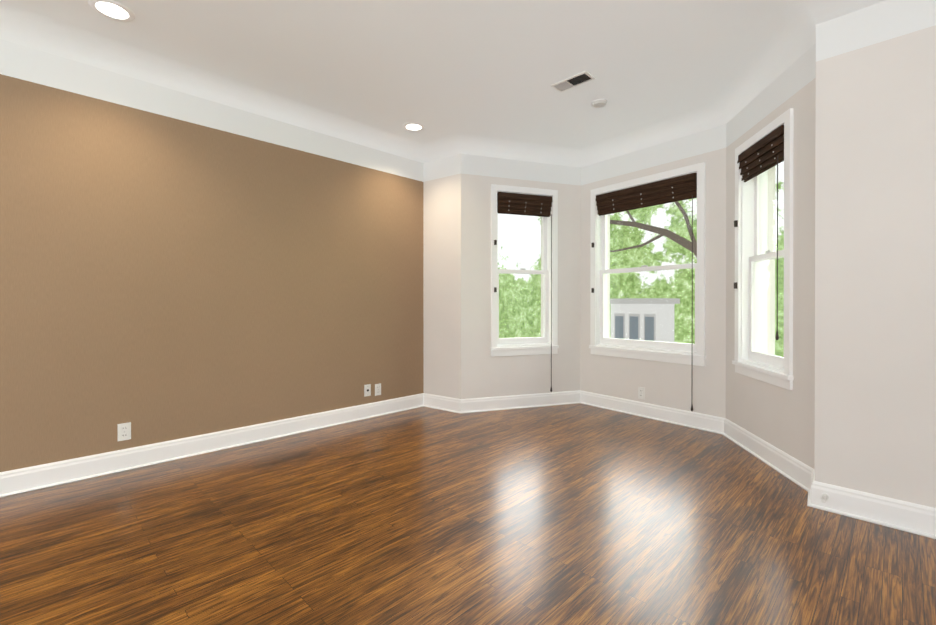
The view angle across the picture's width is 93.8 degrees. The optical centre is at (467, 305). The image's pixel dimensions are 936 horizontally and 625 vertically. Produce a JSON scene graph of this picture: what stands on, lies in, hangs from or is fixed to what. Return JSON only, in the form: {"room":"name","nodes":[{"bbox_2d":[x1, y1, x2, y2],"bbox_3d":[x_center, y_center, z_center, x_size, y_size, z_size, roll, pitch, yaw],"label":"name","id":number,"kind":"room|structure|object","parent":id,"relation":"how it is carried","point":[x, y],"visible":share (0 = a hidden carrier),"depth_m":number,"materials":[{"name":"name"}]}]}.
{"room":"empty living room","nodes":[
{"label":"empty living room","id":0,"kind":"room"},
{"bbox_2d":[0,39,423,471],"bbox_3d":[-2.850,-0.295,2.634,0.250,2.830,6.953,0,0,45],"label":"wall","id":1,"kind":"structure","parent":0,"point":[174,264],"depth_m":3.21,"materials":[{"name":"brown paint"}]},
{"bbox_2d":[118,422,130,440],"bbox_3d":[-2.336,0.860,2.975,0.010,0.116,0.072,0,0,45],"label":"electrical outlet","id":2,"kind":"object","parent":1,"relation":"attached to","point":[124,431],"visible":1,"depth_m":2.97,"materials":[{"name":"white plastic"}]},
{"bbox_2d":[0,393,423,494],"bbox_3d":[-2.755,1.050,2.546,0.017,0.140,6.453,0,0,45],"label":"baseboard","id":3,"kind":"structure","parent":1,"relation":"attached to","point":[49,473],"depth_m":3.20,"materials":[{"name":"white wood"}]},
{"bbox_2d":[0,1,427,162],"bbox_3d":[-2.708,-1.635,2.489,0.150,0.150,6.453,0,0,45],"label":"crown molding","id":4,"kind":"structure","parent":1,"relation":"attached to","point":[20,26],"depth_m":3.16,"materials":[{"name":"white"}]},
{"bbox_2d":[364,384,370,396],"bbox_3d":[-0.993,0.842,4.331,0.010,0.116,0.072,0,0,45],"label":"electrical outlet","id":5,"kind":"object","parent":1,"relation":"attached to","point":[367,389],"visible":1,"depth_m":4.33,"materials":[{"name":"white plastic"}]},
{"bbox_2d":[375,383,380,395],"bbox_3d":[-0.907,0.851,4.418,0.010,0.116,0.072,0,0,45],"label":"electrical outlet","id":6,"kind":"object","parent":1,"relation":"attached to","point":[377,389],"visible":1,"depth_m":4.41,"materials":[{"name":"white plastic"}]},
{"bbox_2d":[0,0,784,148],"bbox_3d":[-0.329,-1.704,1.019,6.100,0.001,8.210,0,0,45],"label":"ceiling","id":7,"kind":"structure","parent":0,"point":[437,69],"depth_m":2.96,"materials":[{"name":"white paint"}]},
{"bbox_2d":[88,0,134,21],"bbox_3d":[-2.058,-1.705,2.532,0.212,0.007,0.212,0,0,45],"label":"recessed light","id":8,"kind":"object","parent":7,"relation":"in","point":[111,9],"visible":1,"depth_m":2.53,"materials":[{"name":"white"}]},
{"bbox_2d":[403,122,424,131],"bbox_3d":[-0.522,-1.712,4.207,0.212,0.007,0.212,0,0,45],"label":"recessed light","id":9,"kind":"object","parent":7,"relation":"in","point":[413,126],"visible":1,"depth_m":4.19,"materials":[{"name":"white"}]},
{"bbox_2d":[551,71,594,91],"bbox_3d":[0.801,-1.708,3.349,0.300,0.010,0.145,0,0,45],"label":"ceiling vent","id":10,"kind":"object","parent":7,"relation":"in","point":[578,79],"visible":1,"depth_m":3.34,"materials":[{"name":"white metal"}]},
{"bbox_2d":[591,99,606,107],"bbox_3d":[1.110,-1.701,3.699,0.132,0.026,0.132,0,0,45],"label":"smoke detector","id":11,"kind":"object","parent":7,"relation":"attached to","point":[598,103],"visible":0.98,"depth_m":3.67,"materials":[{"name":"white plastic"}]},
{"bbox_2d":[423,154,460,398],"bbox_3d":[-0.208,-0.304,4.784,0.524,2.830,0.250,0,0,37],"label":"wall","id":12,"kind":"structure","parent":0,"point":[442,264],"depth_m":4.68,"materials":[{"name":"beige paint"}]},
{"bbox_2d":[424,135,451,161],"bbox_3d":[-0.278,-1.643,4.582,0.360,0.150,0.203,0,0,45],"label":"crown molding","id":13,"kind":"structure","parent":12,"relation":"attached to","point":[440,148],"depth_m":4.64,"materials":[{"name":"white"}]},
{"bbox_2d":[424,393,459,411],"bbox_3d":[-0.280,1.042,4.676,0.480,0.140,0.088,0,0,45],"label":"baseboard","id":14,"kind":"structure","parent":12,"relation":"attached to","point":[449,403],"depth_m":4.66,"materials":[{"name":"white wood"}]},
{"bbox_2d":[0,403,935,624],"bbox_3d":[-0.329,1.126,1.030,6.100,0.001,8.210,0,0,45],"label":"floor","id":15,"kind":"structure","parent":0,"point":[576,514],"depth_m":2.11,"materials":[{"name":"brown wood"}]},
{"bbox_2d":[0,402,935,538],"bbox_3d":[-0.294,1.119,1.065,5.566,0.014,7.774,0,0,45],"label":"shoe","id":16,"kind":"object","parent":15,"relation":"on","point":[724,434],"visible":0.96,"depth_m":3.15,"materials":[{"name":"white wood"}]},
{"bbox_2d":[461,154,580,398],"bbox_3d":[0.565,-0.304,4.878,1.434,2.830,0.250,0,0,-19],"label":"wall","id":17,"kind":"structure","parent":0,"point":[484,373],"depth_m":4.70,"materials":[{"name":"beige paint"}]},
{"bbox_2d":[452,133,571,163],"bbox_3d":[0.458,-1.643,4.543,0.725,0.150,1.052,0,0,45],"label":"crown molding","id":18,"kind":"structure","parent":17,"relation":"attached to","point":[462,143],"depth_m":4.65,"materials":[{"name":"white"}]},
{"bbox_2d":[460,391,571,411],"bbox_3d":[0.526,1.042,4.678,0.648,0.140,1.080,0,0,45],"label":"baseboard","id":19,"kind":"structure","parent":17,"relation":"attached to","point":[472,404],"depth_m":4.71,"materials":[{"name":"white wood"}]},
{"bbox_2d":[494,214,551,391],"bbox_3d":[0.604,-0.022,4.719,0.681,1.958,0.021,0,0,-18],"label":"cord","id":20,"kind":"object","parent":17,"relation":"attached to","point":[495,243],"visible":1,"depth_m":4.82,"materials":[{"name":"brown plastic"}]},
{"bbox_2d":[490,184,558,356],"bbox_3d":[0.592,-0.370,4.836,0.811,1.821,0.226,0,0,-19],"label":"window","id":21,"kind":"structure","parent":17,"relation":"in","point":[535,345],"depth_m":4.83,"materials":[{"name":"white wood"}]},
{"bbox_2d":[497,192,551,216],"bbox_3d":[0.616,-1.091,4.764,0.642,0.219,0.080,0,0,-19],"label":"window blind","id":22,"kind":"object","parent":21,"relation":"attached to","point":[523,204],"visible":0.94,"depth_m":4.74,"materials":[{"name":"brown wood"}]},
{"bbox_2d":[580,124,725,417],"bbox_3d":[1.854,-0.302,4.461,0.250,2.830,1.538,0,0,-38],"label":"wall","id":23,"kind":"structure","parent":0,"point":[701,389],"depth_m":4.13,"materials":[{"name":"beige paint"}]},
{"bbox_2d":[638,387,644,399],"bbox_3d":[1.743,0.883,4.397,0.010,0.116,0.072,0,0,-38],"label":"electrical outlet","id":24,"kind":"object","parent":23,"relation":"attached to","point":[641,392],"visible":1,"depth_m":4.39,"materials":[{"name":"white plastic"}]},
{"bbox_2d":[572,390,721,427],"bbox_3d":[1.749,1.043,4.383,1.525,0.140,0.217,0,0,45],"label":"baseboard","id":25,"kind":"structure","parent":23,"relation":"attached to","point":[685,417],"depth_m":4.35,"materials":[{"name":"white wood"}]},
{"bbox_2d":[589,162,705,365],"bbox_3d":[1.810,-0.368,4.439,0.226,1.822,1.233,0,0,-38],"label":"window","id":26,"kind":"structure","parent":23,"relation":"in","point":[687,353],"depth_m":4.40,"materials":[{"name":"white wood"}]},
{"bbox_2d":[591,195,692,410],"bbox_3d":[1.702,-0.021,4.391,0.022,1.958,1.103,0,0,-37],"label":"cord","id":27,"kind":"object","parent":26,"relation":"in","point":[592,290],"visible":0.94,"depth_m":3.96,"materials":[{"name":"brown plastic"}]},
{"bbox_2d":[595,173,696,215],"bbox_3d":[1.752,-1.091,4.391,0.080,0.218,1.064,0,0,-38],"label":"window blind","id":28,"kind":"object","parent":26,"relation":"attached to","point":[676,189],"visible":0.96,"depth_m":4.31,"materials":[{"name":"brown wood"}]},
{"bbox_2d":[564,111,733,167],"bbox_3d":[1.706,-1.642,4.329,1.525,0.150,0.341,0,0,45],"label":"crown molding","id":29,"kind":"structure","parent":23,"relation":"attached to","point":[687,123],"depth_m":4.34,"materials":[{"name":"white"}]},
{"bbox_2d":[726,43,815,468],"bbox_3d":[2.264,-0.297,3.181,0.590,2.830,1.095,0,0,45],"label":"wall","id":30,"kind":"structure","parent":0,"point":[781,418],"depth_m":2.68,"materials":[{"name":"beige paint"}]},
{"bbox_2d":[692,32,815,123],"bbox_3d":[2.002,-1.637,3.081,0.815,0.150,0.960,0,0,45],"label":"crown molding","id":31,"kind":"structure","parent":30,"relation":"attached to","point":[792,40],"depth_m":3.17,"materials":[{"name":"white"}]},
{"bbox_2d":[734,156,778,339],"bbox_3d":[2.114,-0.381,3.227,0.022,1.228,0.642,0,0,9],"label":"cord","id":32,"kind":"object","parent":30,"relation":"attached to","point":[735,284],"visible":1,"depth_m":2.92,"materials":[{"name":"brown plastic"}]},
{"bbox_2d":[700,418,813,484],"bbox_3d":[2.080,1.048,3.119,0.742,0.140,1.110,0,0,45],"label":"baseboard","id":33,"kind":"structure","parent":30,"relation":"attached to","point":[783,461],"depth_m":3.13,"materials":[{"name":"white wood"}]},
{"bbox_2d":[732,108,793,389],"bbox_3d":[2.224,-0.363,3.185,0.226,1.821,0.772,0,0,8],"label":"window","id":34,"kind":"structure","parent":30,"relation":"in","point":[751,301],"depth_m":3.45,"materials":[{"name":"white wood"}]},
{"bbox_2d":[737,125,783,181],"bbox_3d":[2.152,-1.086,3.192,0.080,0.218,0.603,0,0,8],"label":"window blind","id":35,"kind":"object","parent":34,"relation":"attached to","point":[758,158],"visible":0.92,"depth_m":3.15,"materials":[{"name":"brown wood"}]},
{"bbox_2d":[814,0,935,507],"bbox_3d":[2.889,-0.291,1.672,2.436,2.830,0.250,0,0,45],"label":"wall","id":36,"kind":"structure","parent":0,"point":[875,284],"depth_m":2.26,"materials":[{"name":"beige paint"}]},
{"bbox_2d":[776,0,884,43],"bbox_3d":[2.558,-1.632,1.732,2.157,0.150,0.177,0,0,45],"label":"crown molding","id":37,"kind":"structure","parent":36,"relation":"attached to","point":[801,17],"depth_m":2.45,"materials":[{"name":"white"}]},
{"bbox_2d":[804,474,935,534],"bbox_3d":[2.693,1.054,1.682,2.181,0.140,0.017,0,0,45],"label":"baseboard","id":38,"kind":"structure","parent":36,"relation":"attached to","point":[914,516],"depth_m":2.26,"materials":[{"name":"white wood"}]},
{"bbox_3d":[2.099,-0.294,2.444,0.271,2.830,0.237,0,0,45],"label":"wall","id":39,"kind":"structure","parent":0,"visible":0},
{"bbox_2d":[821,493,828,502],"bbox_3d":[1.929,1.046,2.368,0.032,0.032,0.083,0,0,45],"label":"doorstop","id":40,"kind":"object","parent":39,"relation":"attached to","point":[825,496],"visible":1,"depth_m":2.38,"materials":[{"name":"white"}]},
{"label":"outside","id":41,"kind":"structure","parent":0,"visible":0},
{"bbox_2d":[498,161,783,356],"bbox_3d":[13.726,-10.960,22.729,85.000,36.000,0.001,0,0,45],"label":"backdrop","id":42,"kind":"structure","parent":41,"point":[534,245],"depth_m":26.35,"materials":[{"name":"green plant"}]},
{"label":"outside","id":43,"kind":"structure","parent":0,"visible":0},
{"bbox_2d":[610,298,679,341],"bbox_3d":[11.350,3.319,26.471,3.443,7.414,6.700,0,0,45],"label":"house","id":44,"kind":"structure","parent":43,"point":[662,335],"depth_m":24.13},
{"bbox_2d":[610,201,696,257],"bbox_3d":[5.178,0.832,12.946,5.471,12.508,0.340,0,0,45],"label":"tree","id":45,"kind":"object","parent":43,"point":[687,243],"depth_m":12.45,"materials":[{"name":"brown plant"}]}
]}

